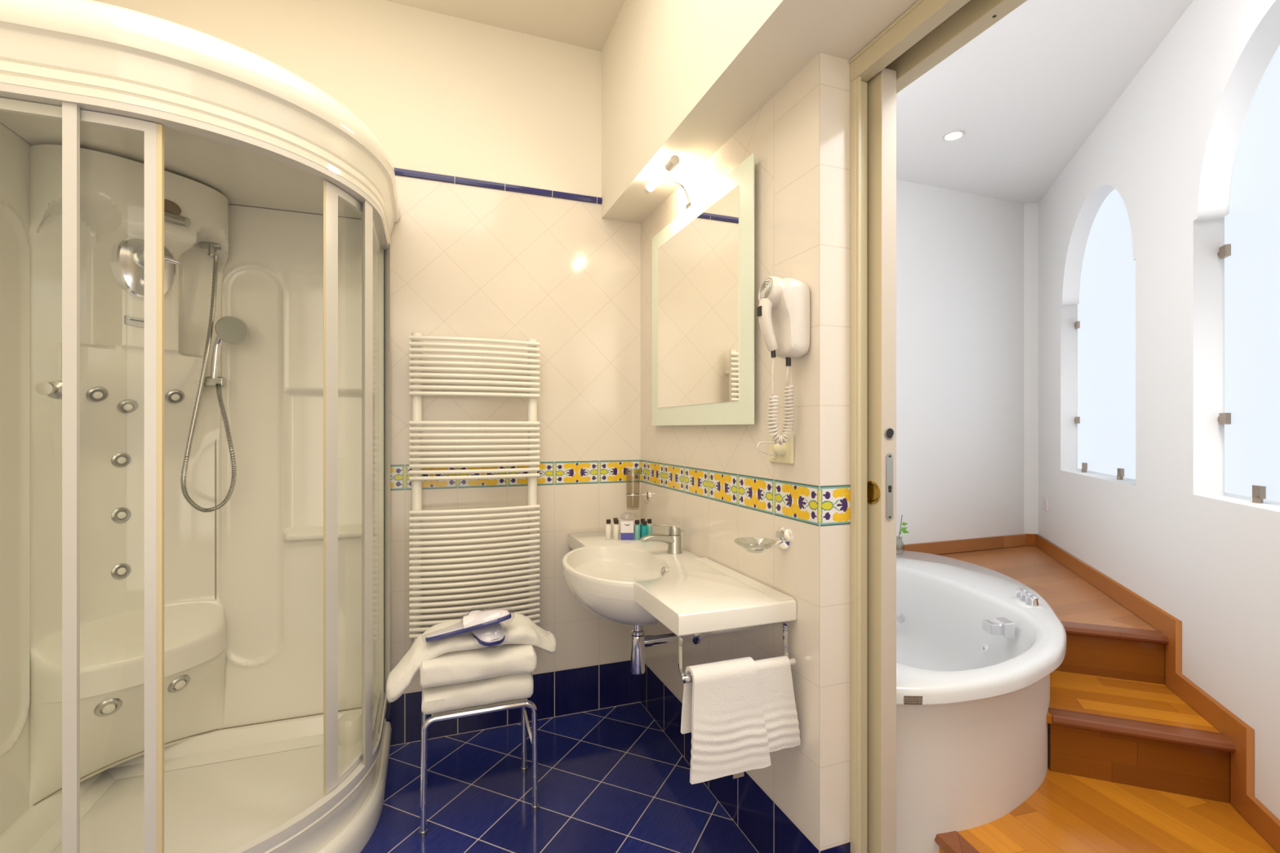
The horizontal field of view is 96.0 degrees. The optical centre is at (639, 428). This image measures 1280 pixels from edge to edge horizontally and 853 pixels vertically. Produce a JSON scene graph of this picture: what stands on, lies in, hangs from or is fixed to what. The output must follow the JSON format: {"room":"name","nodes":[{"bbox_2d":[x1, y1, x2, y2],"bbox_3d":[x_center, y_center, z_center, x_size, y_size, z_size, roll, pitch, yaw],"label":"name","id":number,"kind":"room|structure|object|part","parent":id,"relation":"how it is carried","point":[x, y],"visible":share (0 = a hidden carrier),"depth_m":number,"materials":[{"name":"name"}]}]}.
{"room":"bathroom","nodes":[
{"label":"bathroom","id":0,"kind":"room"},
{"bbox_2d":[0,0,95,146],"bbox_3d":[-1.250,-0.215,0.238,0.080,2.930,3.615,0,0,-20],"label":"wall","id":1,"kind":"structure","parent":0,"point":[94,0],"depth_m":1.58,"materials":[{"name":"beige paint"}]},
{"bbox_2d":[95,0,640,746],"bbox_3d":[-0.867,-0.215,2.340,2.100,2.930,0.060,0,0,-20],"label":"wall","id":2,"kind":"structure","parent":0,"point":[442,94],"depth_m":2.41,"materials":[{"name":"tile"}]},
{"bbox_2d":[408,332,539,644],"bbox_3d":[-0.659,0.253,2.321,0.502,1.251,0.119,0,0,-20],"label":"towel radiator","id":3,"kind":"object","parent":2,"relation":"attached to","point":[416,344],"visible":0.95,"depth_m":2.26,"materials":[{"name":"white metal"}]},
{"bbox_2d":[393,167,602,204],"bbox_3d":[-0.580,-1.015,2.407,0.874,0.030,0.014,0,0,-20],"label":"trim","id":4,"kind":"structure","parent":2,"relation":"attached to","point":[398,171],"depth_m":2.40,"materials":[{"name":"blue tile"}]},
{"bbox_2d":[385,0,625,51],"bbox_3d":[-0.178,-1.720,0.635,2.208,0.080,3.615,0,0,-20],"label":"ceiling","id":5,"kind":"structure","parent":0,"point":[587,24],"depth_m":2.34,"materials":[{"name":"paint"}]},
{"bbox_2d":[360,702,758,852],"bbox_3d":[-0.178,1.290,0.635,2.208,0.080,3.615,0,0,-20],"label":"floor","id":6,"kind":"structure","parent":0,"point":[611,780],"depth_m":1.95,"materials":[{"name":"tile"}]},
{"bbox_2d":[0,0,399,852],"bbox_3d":[-1.229,0.155,1.673,0.947,2.190,0.959,0,0,-20],"label":"cabin","id":7,"kind":"object","parent":6,"relation":"on","point":[195,232],"visible":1,"depth_m":1.72,"materials":[{"name":"white plastic"}]},
{"bbox_3d":[-1.627,0.133,1.402,0.010,1.855,0.560,0,0,-20],"label":"panel","id":8,"kind":"part","parent":7,"relation":"part of","materials":[{"name":"clear glass"}]},
{"bbox_3d":[-1.261,-0.085,1.221,0.028,0.028,0.011,0,0,-20],"label":"door knob","id":9,"kind":"part","parent":7,"relation":"part of","materials":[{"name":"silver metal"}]},
{"bbox_3d":[-1.273,-0.085,1.254,0.042,0.042,0.037,0,0,-20],"label":"door knob","id":10,"kind":"part","parent":7,"relation":"part of","materials":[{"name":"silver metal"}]},
{"bbox_3d":[-1.211,0.162,1.226,0.024,1.713,0.012,0,0,-20],"label":"post","id":11,"kind":"part","parent":7,"relation":"part of","materials":[{"name":"white metal"}]},
{"bbox_3d":[-1.297,-0.676,1.216,0.436,0.023,0.023,0,0,-22],"label":"door rail","id":12,"kind":"part","parent":7,"relation":"part of","materials":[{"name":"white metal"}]},
{"bbox_3d":[-1.520,-0.323,1.760,0.023,0.030,0.090,0,0,29],"label":"name plate","id":13,"kind":"part","parent":7,"relation":"part of","materials":[{"name":"white plastic"}]},
{"bbox_3d":[-1.477,-0.520,1.736,0.037,0.068,0.068,0,0,29],"label":"mixer knob","id":14,"kind":"part","parent":7,"relation":"part of","materials":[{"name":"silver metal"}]},
{"bbox_3d":[-1.508,-0.485,1.753,0.045,0.181,0.146,0,0,29],"label":"mixer plate","id":15,"kind":"part","parent":7,"relation":"part of","materials":[{"name":"silver metal"}]},
{"bbox_3d":[-1.484,-0.443,1.740,0.018,0.034,0.034,0,0,29],"label":"diverter knob","id":16,"kind":"part","parent":7,"relation":"part of","materials":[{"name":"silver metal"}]},
{"bbox_3d":[-1.441,-0.518,1.748,0.069,0.028,0.025,0,0,-35],"label":"mixer lever","id":17,"kind":"part","parent":7,"relation":"part of","materials":[{"name":"silver metal"}]},
{"bbox_3d":[-1.450,-0.669,1.752,0.051,0.049,0.072,0,0,29],"label":"shower arm","id":18,"kind":"part","parent":7,"relation":"part of","materials":[{"name":"metal"}]},
{"bbox_3d":[-1.249,-0.699,1.677,0.903,0.018,0.903,0,0,-20],"label":"rail","id":19,"kind":"part","parent":7,"relation":"part of","materials":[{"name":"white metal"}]},
{"bbox_2d":[0,705,391,852],"bbox_3d":[-1.246,1.147,1.674,0.916,0.206,0.911,0,0,-20],"label":"tray","id":20,"kind":"object","parent":7,"relation":"on","point":[228,783],"depth_m":1.77,"materials":[{"name":"white plastic"}]},
{"bbox_2d":[199,241,221,257],"bbox_3d":[-1.474,-0.613,1.984,0.058,0.054,0.064,0,0,-20],"label":"outlet","id":21,"kind":"object","parent":7,"relation":"attached to","point":[206,249],"depth_m":1.97,"materials":[{"name":"grey metal"}]},
{"bbox_3d":[-1.249,0.133,2.111,0.565,1.855,0.057,0,0,-20],"label":"panel","id":22,"kind":"part","parent":7,"relation":"part of","materials":[{"name":"white plastic"}]},
{"bbox_3d":[-1.074,1.031,1.597,0.430,0.026,1.270,0,0,25],"label":"rail","id":23,"kind":"part","parent":7,"relation":"part of","materials":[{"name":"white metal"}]},
{"bbox_3d":[-0.910,1.006,1.911,0.059,0.016,0.603,0,0,-13],"label":"door rail","id":24,"kind":"part","parent":7,"relation":"part of","materials":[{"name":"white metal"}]},
{"bbox_3d":[-0.910,-0.676,1.911,0.059,0.023,0.603,0,0,-13],"label":"door rail","id":25,"kind":"part","parent":7,"relation":"part of","materials":[{"name":"white metal"}]},
{"bbox_3d":[-0.841,0.162,1.776,0.023,1.713,0.086,0,0,-6],"label":"post","id":26,"kind":"part","parent":7,"relation":"part of","materials":[{"name":"white metal"}]},
{"bbox_2d":[418,697,538,837],"bbox_3d":[-0.545,1.069,1.936,0.368,0.362,0.250,0,0,-20],"label":"stool","id":27,"kind":"object","parent":6,"relation":"on","point":[522,704],"visible":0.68,"depth_m":1.84,"materials":[{"name":"silver metal"}]},
{"bbox_3d":[-0.604,1.065,2.035,0.320,0.354,0.020,0,0,-20],"label":"leg","id":28,"kind":"part","parent":27,"relation":"part of","materials":[{"name":"silver metal"}]},
{"bbox_2d":[421,672,533,714],"bbox_3d":[-0.545,0.841,1.924,0.344,0.096,0.253,0,0,-20],"label":"folded towel","id":29,"kind":"object","parent":27,"relation":"on","point":[435,700],"visible":0.51,"depth_m":1.81,"materials":[{"name":"white fabric"}]},
{"bbox_2d":[419,644,536,688],"bbox_3d":[-0.542,0.753,1.919,0.357,0.098,0.264,0,0,-20],"label":"folded towel","id":30,"kind":"object","parent":29,"relation":"on","point":[494,661],"visible":0.65,"depth_m":1.81,"materials":[{"name":"white fabric"}]},
{"bbox_2d":[386,613,556,702],"bbox_3d":[-0.551,0.746,1.916,0.533,0.196,0.239,0,0,-20],"label":"towel","id":31,"kind":"object","parent":30,"relation":"on","point":[519,628],"visible":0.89,"depth_m":1.81,"materials":[{"name":"white fabric"}]},
{"bbox_2d":[425,609,511,642],"bbox_3d":[-0.542,0.617,1.827,0.284,0.102,0.115,0,0,-14],"label":"slipper","id":32,"kind":"object","parent":31,"relation":"on","point":[484,619],"visible":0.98,"depth_m":1.80,"materials":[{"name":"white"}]},
{"bbox_2d":[466,610,505,646],"bbox_3d":[-0.510,0.657,1.884,0.118,0.093,0.216,0,0,-36],"label":"slipper","id":33,"kind":"object","parent":31,"relation":"on","point":[491,635],"visible":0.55,"depth_m":1.82,"materials":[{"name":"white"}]},
{"bbox_3d":[-0.544,0.896,1.937,0.298,0.014,0.218,0,0,-20],"label":"seat","id":34,"kind":"part","parent":27,"relation":"part of","materials":[{"name":"beige plastic"}]},
{"bbox_3d":[-0.435,1.065,2.098,0.045,0.354,0.020,0,0,-20],"label":"leg","id":35,"kind":"part","parent":27,"relation":"part of","materials":[{"name":"silver metal"}]},
{"bbox_3d":[-0.356,1.065,1.886,0.045,0.354,0.020,0,0,-20],"label":"leg","id":36,"kind":"part","parent":27,"relation":"part of","materials":[{"name":"silver metal"}]},
{"bbox_2d":[640,52,850,852],"bbox_3d":[0.287,0.157,2.054,0.134,2.186,1.278,0,0,-20],"label":"wall","id":37,"kind":"structure","parent":0,"point":[713,482],"depth_m":1.56,"materials":[{"name":"tile"}]},
{"bbox_2d":[624,490,649,502],"bbox_3d":[-0.015,0.298,2.524,0.107,0.052,0.074,0,0,-20],"label":"holder","id":38,"kind":"object","parent":37,"relation":"attached to","point":[646,495],"visible":1,"depth_m":2.53,"materials":[{"name":"silver metal"}]},
{"bbox_2d":[644,155,693,209],"bbox_3d":[0.131,-0.860,2.066,0.154,0.114,0.254,0,0,-20],"label":"lamp","id":39,"kind":"object","parent":37,"relation":"attached to","point":[674,160],"visible":0.84,"depth_m":2.06,"materials":[{"name":"beige"}]},
{"bbox_3d":[0.131,-0.863,2.103,0.128,0.098,0.011,0,0,-25],"label":"arm","id":40,"kind":"part","parent":39,"relation":"part of","materials":[{"name":"silver metal"}]},
{"bbox_3d":[0.183,-0.819,2.126,0.010,0.032,0.050,0,0,-20],"label":"wall plate","id":41,"kind":"part","parent":39,"relation":"part of","materials":[{"name":"silver metal"}]},
{"bbox_2d":[562,529,796,636],"bbox_3d":[-0.018,0.550,1.983,0.484,0.202,1.172,0,0,-20],"label":"washbasin","id":42,"kind":"object","parent":37,"relation":"attached to","point":[634,582],"visible":0.98,"depth_m":1.72,"materials":[{"name":"white ceramic"}]},
{"bbox_2d":[605,519,611,539],"bbox_3d":[-0.130,0.413,2.364,0.025,0.080,0.025,0,0,-20],"label":"toiletry bottle","id":43,"kind":"object","parent":42,"relation":"on","point":[608,526],"visible":1,"depth_m":2.35,"materials":[{"name":"beige plastic"}]},
{"bbox_3d":[-0.025,0.559,1.991,0.477,0.184,0.624,0,0,-20],"label":"bowl","id":44,"kind":"part","parent":42,"relation":"part of","materials":[{"name":"white ceramic"}]},
{"bbox_2d":[612,517,617,537],"bbox_3d":[-0.102,0.413,2.402,0.025,0.080,0.025,0,0,-20],"label":"toiletry bottle","id":45,"kind":"object","parent":42,"relation":"on","point":[614,518],"visible":0.37,"depth_m":2.40,"materials":[{"name":"beige plastic"}]},
{"bbox_2d":[613,519,619,539],"bbox_3d":[-0.097,0.413,2.357,0.025,0.080,0.025,0,0,-20],"label":"toiletry bottle","id":46,"kind":"object","parent":42,"relation":"on","point":[615,527],"visible":1,"depth_m":2.35,"materials":[{"name":"beige plastic"}]},
{"bbox_2d":[620,520,634,540],"bbox_3d":[-0.052,0.415,2.350,0.053,0.076,0.029,0,0,0],"label":"carton","id":47,"kind":"object","parent":42,"relation":"on","point":[627,526],"visible":1,"depth_m":2.34,"materials":[{"name":"white cardboard"}]},
{"bbox_2d":[634,520,639,540],"bbox_3d":[-0.011,0.413,2.350,0.025,0.080,0.025,0,0,-20],"label":"toiletry bottle","id":48,"kind":"object","parent":42,"relation":"on","point":[637,527],"visible":1,"depth_m":2.34,"materials":[{"name":"teal plastic"}]},
{"bbox_2d":[640,518,644,538],"bbox_3d":[0.012,0.413,2.380,0.025,0.080,0.025,0,0,-20],"label":"toiletry bottle","id":49,"kind":"object","parent":42,"relation":"on","point":[642,519],"visible":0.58,"depth_m":2.37,"materials":[{"name":"teal plastic"}]},
{"bbox_2d":[641,520,647,537],"bbox_3d":[0.018,0.413,2.327,0.025,0.080,0.025,0,0,-20],"label":"toiletry bottle","id":50,"kind":"object","parent":42,"relation":"on","point":[644,528],"visible":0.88,"depth_m":2.32,"materials":[{"name":"teal plastic"}]},
{"bbox_2d":[646,519,652,534],"bbox_3d":[0.039,0.413,2.376,0.025,0.080,0.025,0,0,-20],"label":"toiletry bottle","id":51,"kind":"object","parent":42,"relation":"on","point":[649,521],"visible":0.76,"depth_m":2.37,"materials":[{"name":"teal plastic"}]},
{"bbox_2d":[640,523,683,554],"bbox_3d":[0.083,0.398,2.084,0.162,0.111,0.054,0,0,-20],"label":"faucet","id":52,"kind":"object","parent":42,"relation":"on","point":[673,540],"visible":1,"depth_m":2.08,"materials":[{"name":"grey metal"}]},
{"bbox_3d":[0.069,0.402,2.078,0.132,0.044,0.044,0,0,-20],"label":"spout","id":53,"kind":"part","parent":52,"relation":"part of","materials":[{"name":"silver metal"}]},
{"bbox_3d":[0.087,0.352,2.085,0.116,0.021,0.038,0,0,-20],"label":"lever","id":54,"kind":"part","parent":52,"relation":"part of","materials":[{"name":"silver metal"}]},
{"bbox_3d":[0.154,0.403,2.110,0.010,0.061,0.010,0,0,-20],"label":"pop rod","id":55,"kind":"part","parent":52,"relation":"part of","materials":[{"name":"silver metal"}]},
{"bbox_2d":[630,625,700,675],"bbox_3d":[0.086,0.747,2.042,0.252,0.203,0.072,0,0,-20],"label":"trap","id":56,"kind":"object","parent":42,"relation":"attached to","point":[638,641],"visible":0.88,"depth_m":1.99,"materials":[{"name":"silver metal"}]},
{"bbox_2d":[678,622,795,684],"bbox_3d":[0.249,0.566,1.465,0.315,0.116,0.048,0,0,-20],"label":"towel rail","id":57,"kind":"object","parent":42,"relation":"attached to","point":[687,678],"visible":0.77,"depth_m":1.43,"materials":[{"name":"silver metal"}]},
{"bbox_2d":[680,657,771,784],"bbox_3d":[0.215,0.720,1.432,0.223,0.280,0.065,0,0,-20],"label":"hand towel","id":58,"kind":"object","parent":57,"relation":"hanging from","point":[722,709],"visible":0.98,"depth_m":1.41,"materials":[{"name":"white fabric"}]},
{"bbox_3d":[0.254,0.608,1.451,0.315,0.019,0.019,0,0,-20],"label":"rail","id":59,"kind":"part","parent":57,"relation":"part of","materials":[{"name":"silver metal"}]},
{"bbox_2d":[753,655,800,752],"bbox_3d":[0.311,0.706,1.468,0.211,0.228,0.048,0,0,-20],"label":"hand towel","id":60,"kind":"object","parent":57,"relation":"hanging from","point":[774,674],"visible":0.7,"depth_m":1.47,"materials":[{"name":"white fabric"}]},
{"bbox_2d":[652,152,754,426],"bbox_3d":[0.201,-0.407,2.053,0.028,0.790,0.801,0,0,-20],"label":"mirror","id":61,"kind":"object","parent":37,"relation":"attached to","point":[703,260],"visible":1,"depth_m":1.95,"materials":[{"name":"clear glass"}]},
{"bbox_3d":[0.188,-0.412,2.051,0.002,0.655,0.649,0,0,-20],"label":"glass","id":62,"kind":"part","parent":61,"relation":"part of","materials":[{"name":"white mirror"}]},
{"bbox_2d":[744,526,791,550],"bbox_3d":[0.339,0.298,1.549,0.120,0.062,0.072,0,0,-20],"label":"holder","id":63,"kind":"object","parent":37,"relation":"attached to","point":[783,535],"visible":1,"depth_m":1.55,"materials":[{"name":"silver metal"}]},
{"bbox_3d":[0.366,0.310,1.559,0.047,0.026,0.015,0,0,-20],"label":"arm","id":64,"kind":"part","parent":63,"relation":"part of","materials":[{"name":"silver metal"}]},
{"bbox_2d":[768,433,794,464],"bbox_3d":[0.373,0.054,1.574,0.038,0.080,0.112,0,0,-20],"label":"wall socket","id":65,"kind":"object","parent":37,"relation":"attached to","point":[784,452],"visible":0.83,"depth_m":1.55,"materials":[{"name":"beige plastic"}]},
{"bbox_2d":[756,275,809,455],"bbox_3d":[0.354,-0.158,1.494,0.128,0.461,0.124,0,0,-20],"label":"hair dryer","id":66,"kind":"object","parent":37,"relation":"attached to","point":[783,311],"visible":1,"depth_m":1.45,"materials":[{"name":"beige plastic"}]},
{"bbox_2d":[756,306,762,316],"bbox_3d":[0.304,-0.297,1.458,0.010,0.025,0.016,0,0,-20],"label":"switch","id":67,"kind":"object","parent":66,"relation":"attached to","point":[759,309],"depth_m":1.45,"materials":[{"name":"black plastic"}]},
{"bbox_2d":[759,278,773,299],"bbox_3d":[0.321,-0.351,1.465,0.013,0.061,0.062,0,0,-19],"label":"grille","id":68,"kind":"object","parent":66,"relation":"attached to","point":[766,291],"depth_m":1.46,"materials":[{"name":"grey plastic"}]},
{"bbox_3d":[0.327,-0.263,1.467,0.051,0.132,0.044,0,0,-20],"label":"handle","id":69,"kind":"part","parent":66,"relation":"part of","materials":[{"name":"beige plastic"}]},
{"bbox_3d":[0.362,-0.071,1.482,0.078,0.228,0.030,0,0,-20],"label":"coiled cord","id":70,"kind":"part","parent":66,"relation":"part of","materials":[{"name":"beige plastic"}]},
{"bbox_2d":[866,67,896,852],"bbox_3d":[0.483,0.169,1.810,0.052,2.138,0.800,0,0,-20],"label":"door","id":71,"kind":"structure","parent":37,"relation":"in","point":[882,87],"depth_m":1.44,"materials":[{"name":"beige paint"}]},
{"bbox_3d":[0.587,0.162,1.461,0.004,0.058,0.058,0,0,-20],"label":"flush pull","id":72,"kind":"part","parent":71,"relation":"part of","materials":[{"name":"gold metal"}]},
{"bbox_3d":[0.623,0.012,1.438,0.031,0.031,0.003,0,0,-20],"label":"finger pull","id":73,"kind":"part","parent":71,"relation":"part of","materials":[{"name":"black metal"}]},
{"bbox_3d":[0.623,0.145,1.438,0.021,0.168,0.002,0,0,-20],"label":"lock plate","id":74,"kind":"part","parent":71,"relation":"part of","materials":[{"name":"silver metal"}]},
{"bbox_2d":[848,0,1026,852],"bbox_3d":[0.624,0.150,1.431,0.156,2.200,1.650,0,0,-20],"label":"trim","id":75,"kind":"structure","parent":37,"relation":"attached to","point":[928,32],"depth_m":1.44,"materials":[{"name":"beige paint"}]},
{"bbox_2d":[601,0,918,223],"bbox_3d":[0.606,-1.308,0.926,0.320,0.744,3.615,0,0,-20],"label":"wall","id":76,"kind":"structure","parent":0,"point":[680,78],"depth_m":1.75,"materials":[{"name":"beige paint"}]},
{"bbox_2d":[896,179,1023,545],"bbox_3d":[1.426,-0.085,3.275,2.850,2.830,0.090,0,0,-20],"label":"wall","id":77,"kind":"structure","parent":0,"point":[960,255],"depth_m":3.39,"materials":[{"name":"white paint"}]},
{"bbox_2d":[896,533,1026,555],"bbox_3d":[1.307,0.690,3.174,2.317,0.073,0.016,0,0,-20],"label":"baseboard","id":78,"kind":"structure","parent":77,"relation":"attached to","point":[936,548],"depth_m":3.40,"materials":[{"name":"brown wood"}]},
{"bbox_2d":[1035,533,1279,852],"bbox_3d":[1.803,0.869,1.891,0.016,0.431,3.635,0,0,21],"label":"baseboard","id":79,"kind":"structure","parent":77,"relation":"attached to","point":[1242,799],"depth_m":1.82,"materials":[{"name":"brown wood"}]},
{"bbox_2d":[1023,202,1038,533],"bbox_3d":[2.459,-0.336,3.587,0.135,2.128,0.044,0,0,-20],"label":"wall","id":80,"kind":"structure","parent":0,"point":[1030,211],"depth_m":3.58,"materials":[{"name":"white paint"}]},
{"bbox_2d":[1026,533,1038,546],"bbox_3d":[2.428,0.690,3.570,0.085,0.073,0.011,0,0,11],"label":"baseboard","id":81,"kind":"structure","parent":80,"relation":"attached to","point":[1030,538],"depth_m":3.56,"materials":[{"name":"brown wood"}]},
{"bbox_2d":[896,0,1193,204],"bbox_3d":[1.966,-1.440,1.758,2.592,0.080,3.130,0,0,-20],"label":"ceiling","id":82,"kind":"structure","parent":0,"point":[1026,93],"depth_m":2.42,"materials":[{"name":"white paint"}]},
{"bbox_2d":[942,129,964,141],"bbox_3d":[1.493,-1.395,2.743,0.092,0.010,0.092,0,0,-20],"label":"recessed light","id":83,"kind":"object","parent":82,"relation":"in","point":[955,135],"visible":1,"depth_m":2.74,"materials":[{"name":"white metal"}]},
{"bbox_2d":[1038,0,1279,820],"bbox_3d":[1.889,-0.125,1.865,0.160,2.750,3.950,0,0,21],"label":"wall","id":84,"kind":"structure","parent":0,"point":[1206,556],"depth_m":1.95,"materials":[{"name":"white paint"}]},
{"bbox_2d":[1042,495,1048,511],"bbox_3d":[2.401,0.443,3.410,0.011,0.080,0.100,0,0,21],"label":"wall outlet","id":85,"kind":"object","parent":84,"relation":"attached to","point":[1045,500],"visible":1,"depth_m":3.39,"materials":[{"name":"white plastic"}]},
{"bbox_2d":[1074,189,1135,479],"bbox_3d":[2.204,-0.438,2.695,0.037,1.340,0.948,0,0,21],"label":"window","id":86,"kind":"structure","parent":84,"relation":"attached to","point":[1105,325],"depth_m":2.72,"materials":[{"name":"grey glass"}]},
{"bbox_2d":[1217,44,1279,503],"bbox_3d":[1.705,-0.447,1.420,0.037,1.333,0.948,0,0,21],"label":"window","id":87,"kind":"structure","parent":84,"relation":"attached to","point":[1251,250],"depth_m":1.70,"materials":[{"name":"grey"}]},
{"bbox_3d":[1.837,1.290,1.817,2.392,0.080,2.930,0,0,-20],"label":"floor","id":88,"kind":"structure","parent":0,"visible":0},
{"bbox_2d":[896,550,1066,852],"bbox_3d":[1.104,0.940,2.340,1.428,0.621,1.406,0,0,-20],"label":"bathtub","id":89,"kind":"object","parent":88,"relation":"on","point":[978,649],"visible":0.61,"depth_m":1.63,"materials":[{"name":"white ceramic"}]},
{"bbox_2d":[897,515,909,552],"bbox_3d":[1.389,0.564,3.074,0.078,0.209,0.058,0,0,-20],"label":"plant","id":90,"kind":"object","parent":89,"relation":"on","point":[903,529],"visible":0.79,"depth_m":3.07,"materials":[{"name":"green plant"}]},
{"bbox_2d":[896,550,1066,706],"bbox_3d":[1.104,0.860,2.340,1.428,0.380,1.406,0,0,-20],"label":"basin","id":91,"kind":"object","parent":89,"relation":"in","point":[965,636],"depth_m":2.26,"materials":[{"name":"white ceramic"}]},
{"bbox_3d":[1.312,0.730,2.110,0.085,0.059,0.068,0,0,0],"label":"spout","id":92,"kind":"part","parent":89,"relation":"part of","materials":[{"name":"silver metal"}]},
{"bbox_3d":[1.499,0.647,2.260,0.044,0.037,0.044,0,0,-20],"label":"control knob","id":93,"kind":"part","parent":89,"relation":"part of","materials":[{"name":"silver metal"}]},
{"bbox_3d":[1.488,0.670,2.215,0.076,0.012,0.150,0,0,14],"label":"control plate","id":94,"kind":"part","parent":89,"relation":"part of","materials":[{"name":"white metal"}]},
{"bbox_3d":[1.488,0.647,2.215,0.044,0.037,0.044,0,0,-20],"label":"control knob","id":95,"kind":"part","parent":89,"relation":"part of","materials":[{"name":"silver metal"}]},
{"bbox_3d":[1.477,0.647,2.170,0.044,0.037,0.044,0,0,-20],"label":"control knob","id":96,"kind":"part","parent":89,"relation":"part of","materials":[{"name":"silver metal"}]},
{"bbox_2d":[934,546,1277,852],"bbox_3d":[1.394,0.978,2.084,0.920,0.505,3.657,0,0,21],"label":"staircase","id":97,"kind":"structure","parent":88,"relation":"on","point":[1134,767],"depth_m":1.74,"materials":[{"name":"brown wood"}]}
]}

